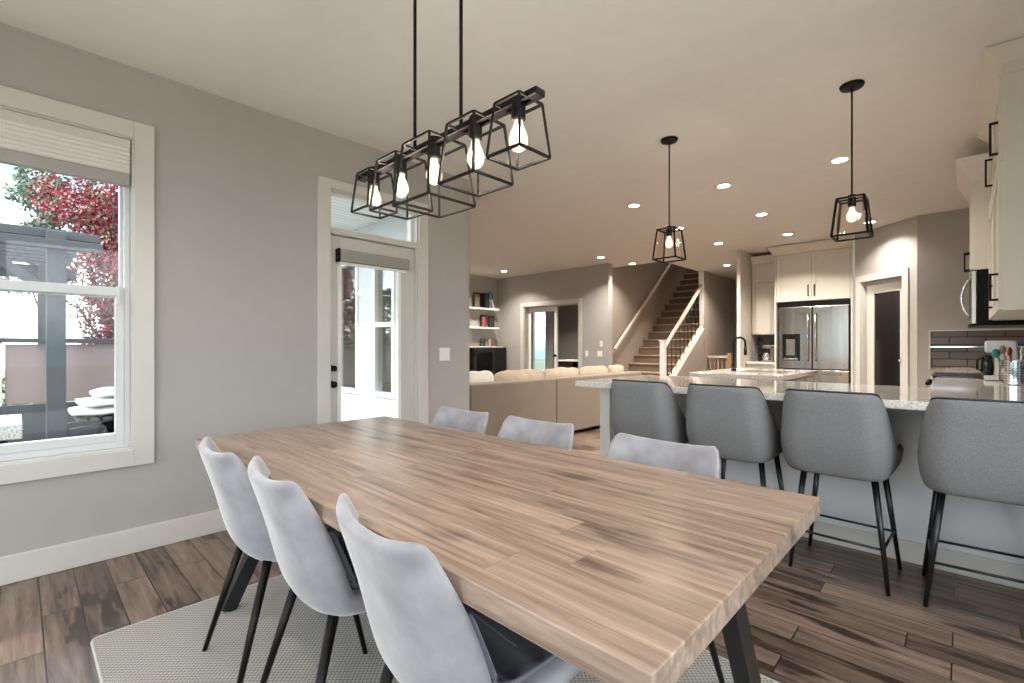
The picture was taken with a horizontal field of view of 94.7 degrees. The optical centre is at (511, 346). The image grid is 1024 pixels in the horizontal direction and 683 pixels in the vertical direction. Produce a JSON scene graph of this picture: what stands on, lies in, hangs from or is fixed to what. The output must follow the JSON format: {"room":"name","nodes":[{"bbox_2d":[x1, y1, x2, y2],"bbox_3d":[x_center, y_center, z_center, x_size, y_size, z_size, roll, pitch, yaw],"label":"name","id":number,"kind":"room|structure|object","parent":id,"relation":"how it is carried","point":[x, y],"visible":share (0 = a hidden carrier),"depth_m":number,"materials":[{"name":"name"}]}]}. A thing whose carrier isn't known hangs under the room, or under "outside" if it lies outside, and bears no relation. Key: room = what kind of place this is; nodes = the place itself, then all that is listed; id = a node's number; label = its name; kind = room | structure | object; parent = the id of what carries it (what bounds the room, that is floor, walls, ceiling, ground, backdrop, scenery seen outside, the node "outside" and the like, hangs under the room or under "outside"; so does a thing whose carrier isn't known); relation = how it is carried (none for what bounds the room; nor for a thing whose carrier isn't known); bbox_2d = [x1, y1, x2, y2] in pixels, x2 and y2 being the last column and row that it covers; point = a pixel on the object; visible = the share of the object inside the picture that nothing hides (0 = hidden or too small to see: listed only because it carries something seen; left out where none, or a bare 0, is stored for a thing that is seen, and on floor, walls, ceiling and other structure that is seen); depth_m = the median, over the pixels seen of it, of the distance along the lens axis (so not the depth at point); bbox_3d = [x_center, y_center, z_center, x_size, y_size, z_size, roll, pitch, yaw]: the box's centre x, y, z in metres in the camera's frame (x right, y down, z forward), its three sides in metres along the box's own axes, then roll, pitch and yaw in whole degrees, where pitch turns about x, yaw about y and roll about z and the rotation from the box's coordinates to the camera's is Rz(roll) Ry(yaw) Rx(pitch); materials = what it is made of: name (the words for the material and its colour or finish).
{"room":"dining room","nodes":[
{"label":"dining room","id":0,"kind":"room"},
{"bbox_2d":[0,22,467,556],"bbox_3d":[-2.178,-0.210,2.731,0.150,2.740,4.940,0,0,44],"label":"wall","id":1,"kind":"structure","parent":0,"point":[236,183],"depth_m":2.96,"materials":[{"name":"paint"}]},
{"bbox_2d":[0,85,154,484],"bbox_3d":[-2.700,-0.300,2.168,0.172,1.936,1.681,0,0,44],"label":"window","id":2,"kind":"structure","parent":1,"relation":"in","point":[132,442],"depth_m":2.66,"materials":[{"name":"paint"}]},
{"bbox_2d":[0,108,130,186],"bbox_3d":[-2.674,-1.036,2.144,0.048,0.260,1.473,0,0,44],"label":"window blind","id":3,"kind":"object","parent":2,"relation":"attached to","point":[26,141],"visible":1,"depth_m":2.46,"materials":[{"name":"fabric"}]},
{"bbox_2d":[0,509,226,585],"bbox_3d":[-2.062,1.090,2.840,0.166,0.140,4.956,0,0,44],"label":"baseboard","id":4,"kind":"structure","parent":1,"relation":"attached to","point":[17,567],"depth_m":2.56,"materials":[{"name":"paint"}]},
{"bbox_2d":[331,192,412,241],"bbox_3d":[-1.140,-1.030,3.831,0.050,0.280,0.761,0,0,44],"label":"window","id":5,"kind":"structure","parent":1,"relation":"in","point":[348,198],"depth_m":3.91,"materials":[{"name":"white paint"}]},
{"bbox_2d":[317,175,427,423],"bbox_3d":[-1.125,-0.040,3.817,0.172,2.400,0.971,0,0,44],"label":"trim","id":6,"kind":"structure","parent":1,"relation":"attached to","point":[325,186],"depth_m":3.63,"materials":[{"name":"paint"}]},
{"bbox_2d":[331,235,413,421],"bbox_3d":[-1.104,0.149,3.791,0.108,1.978,0.766,0,0,44],"label":"door","id":7,"kind":"structure","parent":1,"relation":"in","point":[405,281],"depth_m":3.96,"materials":[{"name":"paint"}]},
{"bbox_2d":[335,248,408,272],"bbox_3d":[-1.096,-0.681,3.765,0.063,0.118,0.620,0,0,44],"label":"roller blind","id":8,"kind":"object","parent":7,"relation":"attached to","point":[344,257],"visible":1,"depth_m":3.71,"materials":[{"name":"grey fabric"}]},
{"bbox_2d":[439,348,449,360],"bbox_3d":[-0.607,0.065,4.259,0.010,0.116,0.116,0,0,44],"label":"light switch","id":9,"kind":"object","parent":1,"relation":"attached to","point":[444,353],"visible":1,"depth_m":4.25,"materials":[{"name":"white paint"}]},
{"bbox_2d":[331,197,401,230],"bbox_3d":[-2.221,-1.500,5.453,3.654,0.080,1.015,0,0,44],"label":"ceiling","id":10,"kind":"structure","parent":0,"point":[341,216],"depth_m":5.28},
{"bbox_2d":[343,267,497,391],"bbox_3d":[-1.966,-0.210,9.341,0.150,2.740,4.910,0,0,44],"label":"wall","id":11,"kind":"structure","parent":0,"point":[479,284],"depth_m":8.86,"materials":[{"name":"paint"}]},
{"bbox_2d":[469,307,498,310],"bbox_3d":[-1.027,-0.840,10.056,0.220,0.040,1.920,0,0,44],"label":"wall shelf","id":12,"kind":"object","parent":11,"relation":"attached to","point":[470,308],"visible":0.44,"depth_m":10.32,"materials":[{"name":"white paint"}]},
{"bbox_2d":[473,292,479,306],"bbox_3d":[-0.772,-1.030,10.393,0.023,0.339,0.200,0,0,44],"label":"picture frame","id":13,"kind":"object","parent":12,"relation":"on","point":[476,296],"visible":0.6,"depth_m":10.37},
{"bbox_2d":[480,293,485,307],"bbox_3d":[-0.637,-1.026,10.478,0.160,0.330,0.040,0,0,44],"label":"book","id":14,"kind":"object","parent":12,"relation":"on","point":[482,295],"visible":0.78,"depth_m":10.45,"materials":[{"name":"black paper"}]},
{"bbox_2d":[469,326,498,329],"bbox_3d":[-1.027,-0.420,10.056,0.220,0.040,1.920,0,0,44],"label":"wall shelf","id":15,"kind":"object","parent":11,"relation":"attached to","point":[470,327],"visible":0.44,"depth_m":10.32,"materials":[{"name":"white paint"}]},
{"bbox_2d":[480,315,486,326],"bbox_3d":[-0.634,-0.581,10.537,0.023,0.279,0.170,0,0,44],"label":"picture frame","id":16,"kind":"object","parent":15,"relation":"on","point":[483,318],"visible":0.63,"depth_m":10.52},
{"bbox_2d":[382,187,468,410],"bbox_3d":[-2.015,-0.210,6.096,4.264,2.740,0.150,0,0,44],"label":"wall","id":17,"kind":"structure","parent":0,"point":[384,273],"depth_m":5.70,"materials":[{"name":"paint"}]},
{"bbox_2d":[341,265,358,393],"bbox_3d":[-2.343,-0.255,6.319,1.280,1.670,0.100,0,0,44],"label":"window","id":18,"kind":"structure","parent":17,"relation":"in","point":[355,390],"depth_m":5.87,"materials":[{"name":"white paint"}]},
{"bbox_2d":[341,214,406,420],"bbox_3d":[-2.114,-0.215,6.072,4.354,3.050,0.019,0,0,44],"label":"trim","id":19,"kind":"structure","parent":17,"relation":"attached to","point":[362,405],"depth_m":5.69,"materials":[{"name":"white plastic"}]},
{"bbox_2d":[372,269,394,398],"bbox_3d":[-1.454,-0.255,5.470,0.460,1.670,0.100,0,0,44],"label":"window","id":20,"kind":"structure","parent":17,"relation":"in","point":[377,324],"depth_m":5.58,"materials":[{"name":"white paint"}]},
{"bbox_2d":[0,0,1023,279],"bbox_3d":[0.261,-1.705,7.496,11.220,0.250,15.200,0,0,44],"label":"ceiling","id":21,"kind":"structure","parent":0,"point":[751,97],"depth_m":2.92,"materials":[{"name":"paint"}]},
{"bbox_2d":[350,0,550,219],"bbox_3d":[-0.280,-1.033,1.651,0.995,1.093,0.209,0,0,44],"label":"linear chandelier","id":22,"kind":"object","parent":21,"relation":"hanging from","point":[515,103],"visible":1,"depth_m":1.54,"materials":[{"name":"black metal"}]},
{"bbox_2d":[370,166,379,187],"bbox_3d":[-0.560,-0.691,1.918,0.042,0.075,0.041,0,0,44],"label":"socket","id":23,"kind":"object","parent":22,"relation":"attached to","point":[377,183],"depth_m":1.90,"materials":[{"name":"black metal"}]},
{"bbox_2d":[396,153,406,175],"bbox_3d":[-0.419,-0.691,1.784,0.042,0.075,0.041,0,0,44],"label":"socket","id":24,"kind":"object","parent":22,"relation":"attached to","point":[403,171],"depth_m":1.77,"materials":[{"name":"black metal"}]},
{"bbox_2d":[430,135,439,160],"bbox_3d":[-0.271,-0.691,1.642,0.042,0.075,0.041,0,0,44],"label":"socket","id":25,"kind":"object","parent":22,"relation":"attached to","point":[434,145],"depth_m":1.62,"materials":[{"name":"black metal"}]},
{"bbox_2d":[469,114,481,142],"bbox_3d":[-0.115,-0.691,1.493,0.042,0.075,0.041,0,0,44],"label":"socket","id":26,"kind":"object","parent":22,"relation":"attached to","point":[478,124],"depth_m":1.48,"materials":[{"name":"black metal"}]},
{"bbox_2d":[511,94,525,123],"bbox_3d":[0.018,-0.691,1.365,0.042,0.075,0.041,0,0,44],"label":"socket","id":27,"kind":"object","parent":22,"relation":"attached to","point":[514,100],"depth_m":1.35,"materials":[{"name":"black metal"}]},
{"bbox_2d":[652,136,685,262],"bbox_3d":[1.195,-1.119,3.588,0.192,0.920,0.192,0,0,44],"label":"pendant light","id":28,"kind":"object","parent":21,"relation":"hanging from","point":[668,140],"visible":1,"depth_m":3.58,"materials":[{"name":"black metal"}]},
{"bbox_2d":[714,182,732,188],"bbox_3d":[2.067,-1.573,4.609,0.170,0.011,0.170,0,0,44],"label":"recessed light","id":29,"kind":"object","parent":21,"relation":"in","point":[725,185],"visible":1,"depth_m":4.59,"materials":[{"name":"white paint"}]},
{"bbox_2d":[828,156,850,163],"bbox_3d":[2.760,-1.573,3.974,0.170,0.011,0.170,0,0,44],"label":"recessed light","id":30,"kind":"object","parent":21,"relation":"in","point":[841,159],"visible":0.95,"depth_m":3.97,"materials":[{"name":"white paint"}]},
{"bbox_2d":[830,79,873,241],"bbox_3d":[2.047,-1.119,2.843,0.192,0.920,0.192,0,0,44],"label":"pendant light","id":31,"kind":"object","parent":21,"relation":"hanging from","point":[851,86],"visible":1,"depth_m":2.84,"materials":[{"name":"black metal"}]},
{"bbox_2d":[848,194,855,207],"bbox_3d":[2.047,-0.878,2.843,0.042,0.075,0.041,0,0,44],"label":"socket","id":32,"kind":"object","parent":31,"relation":"attached to","point":[851,201],"depth_m":2.83,"materials":[{"name":"black metal"}]},
{"bbox_2d":[0,425,1023,682],"bbox_3d":[0.261,1.220,7.496,11.220,0.120,15.200,0,0,44],"label":"floor","id":33,"kind":"structure","parent":0,"point":[829,616],"depth_m":2.05,"materials":[{"name":"brown wood"}]},
{"bbox_2d":[90,574,779,682],"bbox_3d":[-0.359,1.154,1.726,2.077,0.012,1.612,0,0,44],"label":"area rug","id":34,"kind":"object","parent":33,"relation":"on","point":[167,647],"visible":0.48,"depth_m":1.79,"materials":[{"name":"carpet"}]},
{"bbox_2d":[199,437,367,682],"bbox_3d":[-0.861,0.744,1.779,0.523,0.817,0.449,0,0,-43],"label":"dining chair","id":35,"kind":"object","parent":34,"relation":"on","point":[241,513],"visible":0.52,"depth_m":1.55,"materials":[{"name":"grey fabric"}]},
{"bbox_2d":[247,456,365,682],"bbox_3d":[-0.507,0.744,1.455,0.523,0.817,0.449,0,0,-41],"label":"dining chair","id":36,"kind":"object","parent":34,"relation":"on","point":[316,564],"visible":0.71,"depth_m":1.23,"materials":[{"name":"grey fabric"}]},
{"bbox_2d":[336,493,580,682],"bbox_3d":[-0.108,0.744,1.078,0.523,0.817,0.449,0,0,-39],"label":"dining chair","id":37,"kind":"object","parent":34,"relation":"on","point":[422,631],"visible":0.8,"depth_m":0.86,"materials":[{"name":"grey fabric"}]},
{"bbox_2d":[431,406,488,433],"bbox_3d":[-0.406,0.744,2.398,0.449,0.817,0.523,0,0,44],"label":"dining chair","id":38,"kind":"object","parent":34,"relation":"on","point":[465,420],"visible":0.16,"depth_m":2.57,"materials":[{"name":"grey fabric"}]},
{"bbox_2d":[195,416,820,682],"bbox_3d":[-0.281,0.780,1.660,2.151,0.760,0.942,0,0,44],"label":"dining table","id":39,"kind":"object","parent":34,"relation":"on","point":[622,571],"visible":0.8,"depth_m":1.05,"materials":[{"name":"brown wood"}]},
{"bbox_2d":[497,416,573,450],"bbox_3d":[-0.016,0.744,2.025,0.449,0.817,0.523,0,0,42],"label":"dining chair","id":40,"kind":"object","parent":34,"relation":"on","point":[556,435],"visible":0.11,"depth_m":2.19,"materials":[{"name":"grey fabric"}]},
{"bbox_2d":[606,433,724,682],"bbox_3d":[0.402,0.744,1.564,0.449,0.817,0.523,0,0,45],"label":"dining chair","id":41,"kind":"object","parent":34,"relation":"on","point":[695,459],"visible":0.12,"depth_m":1.70,"materials":[{"name":"grey fabric"}]},
{"bbox_2d":[469,346,505,374],"bbox_3d":[-0.971,0.573,10.030,0.333,1.175,2.160,0,0,44],"label":"media cabinet","id":42,"kind":"object","parent":33,"relation":"on","point":[492,359],"visible":0.17,"depth_m":10.27,"materials":[{"name":"black paint"}]},
{"bbox_2d":[469,364,640,436],"bbox_3d":[0.474,0.718,6.546,0.960,0.884,3.620,0,0,44],"label":"sectional sofa","id":43,"kind":"object","parent":33,"relation":"on","point":[549,395],"visible":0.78,"depth_m":5.84,"materials":[{"name":"beige fabric"}]},
{"bbox_2d":[469,371,493,382],"bbox_3d":[-0.391,0.480,5.367,0.150,0.420,0.499,0,0,44],"label":"throw pillow","id":44,"kind":"object","parent":43,"relation":"on","point":[474,376],"visible":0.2,"depth_m":5.33,"materials":[{"name":"fabric"}]},
{"bbox_2d":[494,369,543,380],"bbox_3d":[0.096,0.490,5.890,0.160,0.440,0.909,0,0,44],"label":"cushion","id":45,"kind":"object","parent":43,"relation":"on","point":[505,375],"depth_m":5.79,"materials":[{"name":"fabric"}]},
{"bbox_2d":[543,367,578,377],"bbox_3d":[0.683,0.491,6.505,0.160,0.439,0.769,0,0,44],"label":"cushion","id":46,"kind":"object","parent":43,"relation":"on","point":[560,371],"depth_m":6.41,"materials":[{"name":"fabric"}]},
{"bbox_2d":[578,366,607,374],"bbox_3d":[1.222,0.490,7.069,0.160,0.440,0.769,0,0,44],"label":"cushion","id":47,"kind":"object","parent":43,"relation":"on","point":[586,370],"depth_m":6.95,"materials":[{"name":"fabric"}]},
{"bbox_2d":[608,364,623,372],"bbox_3d":[1.651,0.491,7.517,0.160,0.438,0.450,0,0,44],"label":"cushion","id":48,"kind":"object","parent":43,"relation":"on","point":[616,368],"depth_m":7.41,"materials":[{"name":"fabric"}]},
{"bbox_2d":[558,359,577,367],"bbox_3d":[2.167,0.750,12.038,2.300,0.820,0.600,0,0,44],"label":"office desk","id":49,"kind":"object","parent":33,"relation":"on","point":[567,363],"visible":0.16,"depth_m":12.36,"materials":[{"name":"white paint"}]},
{"bbox_2d":[611,379,688,443],"bbox_3d":[0.953,0.684,3.116,0.578,0.956,0.461,0,0,-45],"label":"bar stool","id":50,"kind":"object","parent":33,"relation":"on","point":[646,409],"visible":0.78,"depth_m":2.88,"materials":[{"name":"fabric"}]},
{"bbox_2d":[629,269,698,375],"bbox_3d":[4.055,-0.817,10.793,1.046,3.954,5.170,0,0,44],"label":"stairs","id":51,"kind":"structure","parent":33,"relation":"on","point":[675,343],"depth_m":10.23,"materials":[{"name":"wood"}]},
{"bbox_2d":[624,268,698,374],"bbox_3d":[3.960,-0.899,10.694,1.044,3.850,4.955,0,0,44],"label":"stairs treads","id":52,"kind":"structure","parent":51,"relation":"on","point":[644,372],"depth_m":10.21,"materials":[{"name":"wood"}]},
{"bbox_2d":[659,285,703,375],"bbox_3d":[3.332,-0.067,9.190,0.110,2.455,1.813,0,0,44],"label":"balustrade","id":53,"kind":"object","parent":33,"relation":"on","point":[664,344],"visible":0.72,"depth_m":9.08,"materials":[{"name":"white paint"}]},
{"bbox_2d":[708,353,731,369],"bbox_3d":[4.288,0.645,9.734,0.470,1.030,0.080,0,0,44],"label":"guard rail","id":54,"kind":"object","parent":33,"relation":"on","point":[728,357],"visible":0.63,"depth_m":9.64,"materials":[{"name":"brown wood"}]},
{"bbox_2d":[686,383,783,490],"bbox_3d":[1.320,0.684,2.765,0.461,0.956,0.578,0,0,45],"label":"bar stool","id":55,"kind":"object","parent":33,"relation":"on","point":[738,421],"visible":0.84,"depth_m":2.55,"materials":[{"name":"fabric"}]},
{"bbox_2d":[689,368,818,381],"bbox_3d":[2.422,0.699,4.677,0.800,0.922,1.330,0,0,44],"label":"kitchen island","id":56,"kind":"object","parent":33,"relation":"on","point":[741,373],"visible":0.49,"depth_m":4.39,"materials":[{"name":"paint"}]},
{"bbox_2d":[746,361,774,368],"bbox_3d":[4.257,0.700,7.900,0.440,0.920,0.665,0,0,44],"label":"base cabinet","id":57,"kind":"object","parent":33,"relation":"on","point":[750,364],"visible":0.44,"depth_m":7.69,"materials":[{"name":"paint"}]},
{"bbox_2d":[761,345,774,361],"bbox_3d":[4.284,0.104,7.862,0.190,0.269,0.212,0,0,44],"label":"coffee maker","id":58,"kind":"object","parent":57,"relation":"on","point":[767,356],"visible":0.88,"depth_m":7.79,"materials":[{"name":"silver metal"}]},
{"bbox_2d":[767,237,854,383],"bbox_3d":[4.692,-0.203,7.363,1.110,2.725,0.810,0,0,44],"label":"tall cabinet","id":59,"kind":"object","parent":33,"relation":"on","point":[816,273],"visible":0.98,"depth_m":7.07,"materials":[{"name":"paint"}]},
{"bbox_2d":[600,388,1023,589],"bbox_3d":[1.791,0.723,2.950,2.483,0.875,0.660,0,0,44],"label":"base cabinet","id":60,"kind":"object","parent":33,"relation":"on","point":[996,526],"visible":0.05,"depth_m":2.56,"materials":[{"name":"paint"}]},
{"bbox_2d":[779,304,850,383],"bbox_3d":[4.738,0.273,7.335,0.915,1.775,0.786,0,0,44],"label":"refrigerator","id":61,"kind":"object","parent":33,"relation":"on","point":[818,338],"visible":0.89,"depth_m":7.03,"materials":[{"name":"silver metal"}]},
{"bbox_2d":[781,388,902,595],"bbox_3d":[1.684,0.684,2.418,0.578,0.956,0.461,0,0,-44],"label":"bar stool","id":62,"kind":"object","parent":33,"relation":"on","point":[848,435],"visible":1,"depth_m":2.23,"materials":[{"name":"fabric"}]},
{"bbox_2d":[925,372,993,386],"bbox_3d":[3.809,0.693,3.808,0.735,0.934,0.764,0,0,44],"label":"range","id":63,"kind":"object","parent":33,"relation":"on","point":[935,374],"visible":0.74,"depth_m":3.78,"materials":[{"name":"silver metal"}]},
{"bbox_2d":[933,372,993,378],"bbox_3d":[3.836,0.236,3.783,0.660,0.016,0.764,0,0,44],"label":"cooktop","id":64,"kind":"object","parent":63,"relation":"in","point":[936,374],"depth_m":3.78,"materials":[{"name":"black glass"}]},
{"bbox_2d":[917,397,1023,606],"bbox_3d":[2.067,0.684,2.052,0.461,0.956,0.578,0,0,40],"label":"bar stool","id":65,"kind":"object","parent":33,"relation":"on","point":[968,448],"visible":1,"depth_m":1.91,"materials":[{"name":"fabric"}]},
{"bbox_3d":[4.694,0.721,4.675,0.668,0.878,1.695,0,0,44],"label":"base cabinet","id":66,"kind":"object","parent":33,"relation":"on","visible":0},
{"bbox_2d":[575,368,1023,410],"bbox_3d":[2.984,0.260,4.206,2.493,0.040,4.735,0,0,44],"label":"countertop","id":67,"kind":"structure","parent":66,"relation":"on","point":[893,397],"depth_m":2.83,"materials":[{"name":"stone"}]},
{"bbox_2d":[731,336,746,370],"bbox_3d":[2.253,0.067,4.704,0.150,0.344,0.098,0,0,44],"label":"faucet","id":68,"kind":"object","parent":67,"relation":"on","point":[736,338],"visible":1,"depth_m":4.73,"materials":[{"name":"black metal"}]},
{"bbox_2d":[976,341,1017,380],"bbox_3d":[3.482,0.097,3.395,0.206,0.284,0.180,0,0,44],"label":"coffee maker","id":69,"kind":"object","parent":67,"relation":"on","point":[988,367],"visible":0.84,"depth_m":3.35,"materials":[{"name":"silver metal"}]},
{"bbox_2d":[999,360,1023,384],"bbox_3d":[3.217,0.161,3.012,0.152,0.156,0.152,0,0,44],"label":"utensil crock","id":70,"kind":"object","parent":67,"relation":"on","point":[1012,373],"visible":0.98,"depth_m":2.98,"materials":[{"name":"silver metal"}]},
{"bbox_2d":[991,349,1000,362],"bbox_3d":[3.161,0.117,3.052,0.089,0.211,0.020,0,0,31],"label":"utensil","id":71,"kind":"object","parent":70,"relation":"in","point":[996,353],"visible":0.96,"depth_m":3.06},
{"bbox_2d":[528,305,577,368],"bbox_3d":[0.828,-0.210,12.301,5.400,2.740,3.470,0,0,44],"label":"wall","id":72,"kind":"structure","parent":0,"point":[567,314],"depth_m":13.83,"materials":[{"name":"paint"}]},
{"bbox_2d":[532,313,534,369],"bbox_3d":[0.882,-0.140,14.565,0.650,2.000,0.100,0,0,44],"label":"window","id":73,"kind":"structure","parent":72,"relation":"in","point":[533,314],"depth_m":14.73,"materials":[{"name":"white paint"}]},
{"bbox_2d":[545,306,552,368],"bbox_3d":[1.117,-0.065,14.181,0.300,2.350,0.058,0,0,44],"label":"curtain","id":74,"kind":"object","parent":72,"relation":"hanging from","point":[548,315],"visible":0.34,"depth_m":14.16,"materials":[{"name":"fabric"}]},
{"bbox_2d":[498,263,611,369],"bbox_3d":[0.741,-0.210,10.032,3.110,2.740,0.130,0,0,44],"label":"wall","id":75,"kind":"structure","parent":0,"point":[593,284],"depth_m":9.52,"materials":[{"name":"paint"}]},
{"bbox_2d":[529,306,557,368],"bbox_3d":[0.652,0.147,10.196,0.805,2.005,0.096,0,0,44],"label":"door","id":76,"kind":"structure","parent":75,"relation":"in","point":[543,309],"depth_m":10.07,"materials":[{"name":"white paint"}]},
{"bbox_2d":[520,298,581,369],"bbox_3d":[0.832,0.098,9.931,1.650,2.125,0.150,0,0,44],"label":"trim","id":77,"kind":"structure","parent":75,"relation":"attached to","point":[524,307],"depth_m":10.24,"materials":[{"name":"paint"}]},
{"bbox_2d":[612,262,686,370],"bbox_3d":[3.559,-1.540,11.143,0.150,5.400,5.370,0,0,44],"label":"wall","id":78,"kind":"structure","parent":0,"point":[632,284],"depth_m":10.10,"materials":[{"name":"paint"}]},
{"bbox_2d":[613,263,671,349],"bbox_3d":[3.030,-1.149,10.411,0.100,2.432,2.991,0,0,44],"label":"stair handrail","id":79,"kind":"object","parent":78,"relation":"attached to","point":[620,340],"visible":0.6,"depth_m":10.07,"materials":[{"name":"brown wood"}]},
{"bbox_2d":[677,271,735,376],"bbox_3d":[4.527,-1.540,10.440,0.120,5.400,5.050,0,0,44],"label":"wall","id":80,"kind":"structure","parent":0,"point":[719,326],"depth_m":10.23,"materials":[{"name":"paint"}]},
{"bbox_2d":[699,271,703,324],"bbox_3d":[3.948,-1.020,9.841,0.110,1.120,0.014,0,0,44],"label":"trim","id":81,"kind":"structure","parent":80,"relation":"attached to","point":[701,273],"depth_m":9.83,"materials":[{"name":"white paint"}]},
{"bbox_2d":[736,280,736,367],"bbox_3d":[5.754,-0.210,10.754,1.220,2.740,0.100,0,0,44],"label":"wall","id":82,"kind":"structure","parent":0,"point":[736,280],"depth_m":11.13,"materials":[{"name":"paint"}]},
{"bbox_2d":[737,249,757,367],"bbox_3d":[3.990,-0.210,7.986,0.055,2.740,0.920,0,0,44],"label":"column","id":83,"kind":"structure","parent":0,"point":[744,266],"depth_m":7.78,"materials":[{"name":"paint"}]},
{"bbox_2d":[855,216,916,386],"bbox_3d":[4.910,-0.210,6.164,0.120,2.740,0.955,0,0,-3],"label":"wall","id":84,"kind":"structure","parent":0,"point":[893,246],"depth_m":6.01,"materials":[{"name":"paint"}]},
{"bbox_2d":[856,268,908,385],"bbox_3d":[4.898,0.092,6.199,0.140,2.135,0.815,0,0,-3],"label":"trim","id":85,"kind":"structure","parent":84,"relation":"attached to","point":[904,272],"depth_m":6.43,"materials":[{"name":"paint"}]},
{"bbox_2d":[867,277,901,385],"bbox_3d":[4.885,0.135,6.200,0.125,2.030,0.620,0,0,-3],"label":"door","id":86,"kind":"structure","parent":84,"relation":"in","point":[884,298],"depth_m":6.23,"materials":[{"name":"paint"}]},
{"bbox_2d":[917,208,1023,386],"bbox_3d":[5.289,-0.210,5.375,1.020,2.740,0.120,0,0,44],"label":"wall","id":87,"kind":"structure","parent":0,"point":[942,237],"depth_m":5.55,"materials":[{"name":"paint"}]},
{"bbox_2d":[929,328,1023,368],"bbox_3d":[5.235,0.030,5.330,0.795,0.460,0.017,0,0,44],"label":"trim","id":88,"kind":"structure","parent":87,"relation":"attached to","point":[1017,328],"depth_m":5.38,"materials":[{"name":"paint"}]},
{"bbox_2d":[930,330,1023,367],"bbox_3d":[5.242,0.028,5.326,0.780,0.425,0.014,0,0,44],"label":"backsplash","id":89,"kind":"structure","parent":87,"relation":"attached to","point":[943,357],"depth_m":5.39,"materials":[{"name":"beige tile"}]},
{"bbox_3d":[6.365,-0.210,8.296,3.260,2.740,2.810,0,0,44],"label":"wall","id":90,"kind":"structure","parent":0,"visible":0},
{"bbox_2d":[750,254,774,334],"bbox_3d":[4.337,-0.865,7.983,0.440,1.310,0.435,0,0,44],"label":"upper cabinet","id":91,"kind":"object","parent":90,"relation":"attached to","point":[763,267],"visible":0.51,"depth_m":7.91,"materials":[{"name":"paint"}]},
{"bbox_2d":[758,335,774,360],"bbox_3d":[4.463,0.015,8.159,0.500,0.450,0.014,0,0,44],"label":"backsplash","id":92,"kind":"structure","parent":90,"relation":"attached to","point":[762,339],"depth_m":8.23,"materials":[{"name":"black tile"}]},
{"bbox_3d":[-5.121,1.320,2.418,3.654,0.120,9.420,0,0,44],"label":"deck","id":93,"kind":"object","parent":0,"visible":0},
{"bbox_2d":[0,414,21,443],"bbox_3d":[-3.894,0.881,2.836,0.650,0.762,1.320,0,0,44],"label":"patio table","id":94,"kind":"object","parent":93,"relation":"on","point":[10,425],"visible":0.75,"depth_m":3.08,"materials":[{"name":"stone"}]},
{"bbox_2d":[0,338,113,442],"bbox_3d":[-6.140,0.585,3.447,0.120,1.350,9.300,0,0,44],"label":"deck railing","id":95,"kind":"object","parent":93,"relation":"on","point":[89,367],"visible":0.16,"depth_m":4.81,"materials":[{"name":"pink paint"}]},
{"bbox_2d":[67,414,113,434],"bbox_3d":[-3.774,0.740,4.519,0.500,1.072,0.687,0,0,44],"label":"patio chair","id":96,"kind":"object","parent":93,"relation":"on","point":[106,422],"visible":0.3,"depth_m":4.28,"materials":[{"name":"grey paint"}]},
{"bbox_2d":[68,405,113,415],"bbox_3d":[-3.829,0.588,4.461,0.480,0.087,0.520,0,0,44],"label":"cushion","id":97,"kind":"object","parent":96,"relation":"on","point":[79,410],"visible":0.48,"depth_m":4.25,"materials":[{"name":"fabric"}]},
{"bbox_2d":[75,397,113,406],"bbox_3d":[-3.818,0.507,4.472,0.480,0.086,0.450,0,0,44],"label":"cushion","id":98,"kind":"object","parent":97,"relation":"on","point":[91,401],"visible":0.47,"depth_m":4.27,"materials":[{"name":"fabric"}]},
{"bbox_2d":[89,387,113,396],"bbox_3d":[-3.773,0.428,4.519,0.480,0.087,0.380,0,0,44],"label":"cushion","id":99,"kind":"object","parent":98,"relation":"on","point":[105,391],"visible":0.41,"depth_m":4.31,"materials":[{"name":"fabric"}]},
{"bbox_3d":[2.298,-0.210,1.594,0.120,2.740,9.480,0,0,44],"label":"wall","id":100,"kind":"structure","parent":0,"visible":0},
{"bbox_2d":[956,153,988,277],"bbox_3d":[3.882,-1.008,3.731,0.538,0.845,0.900,0,0,44],"label":"upper cabinet","id":101,"kind":"object","parent":100,"relation":"attached to","point":[970,171],"visible":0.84,"depth_m":3.56,"materials":[{"name":"paint"}]},
{"bbox_2d":[960,269,1023,328],"bbox_3d":[3.887,-0.372,3.727,0.507,0.420,0.756,0,0,44],"label":"microwave","id":102,"kind":"object","parent":101,"relation":"attached to","point":[978,315],"visible":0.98,"depth_m":3.56,"materials":[{"name":"silver metal"}]},
{"bbox_2d":[978,37,1023,320],"bbox_3d":[3.152,-0.885,2.880,0.418,1.380,1.470,0,0,44],"label":"upper cabinet","id":103,"kind":"object","parent":100,"relation":"attached to","point":[1001,115],"visible":1,"depth_m":2.50,"materials":[{"name":"paint"}]},
{"label":"outside","id":104,"kind":"structure","parent":0,"visible":0},
{"bbox_2d":[2,359,544,404],"bbox_3d":[0.000,2.010,0.000,120.000,0.100,120.000,0,0,44],"label":"ground","id":105,"kind":"structure","parent":104,"point":[539,363],"depth_m":43.03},
{"bbox_2d":[0,167,73,305],"bbox_3d":[-12.066,-1.357,11.938,1.939,6.638,1.638,0,0,44],"label":"tree","id":106,"kind":"object","parent":105,"relation":"on","point":[21,175],"visible":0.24,"depth_m":11.84,"materials":[{"name":"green plant"}]},
{"bbox_2d":[0,223,102,438],"bbox_3d":[-6.782,0.360,4.337,3.400,3.200,4.300,0,0,44],"label":"pergola","id":107,"kind":"object","parent":105,"relation":"on","point":[55,249],"visible":0.88,"depth_m":4.64,"materials":[{"name":"grey paint"}]},
{"bbox_2d":[26,171,117,343],"bbox_3d":[-6.480,-0.582,7.832,2.098,5.094,2.119,0,0,31],"label":"maple","id":108,"kind":"object","parent":105,"relation":"on","point":[99,209],"visible":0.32,"depth_m":7.38,"materials":[{"name":"red plant"}]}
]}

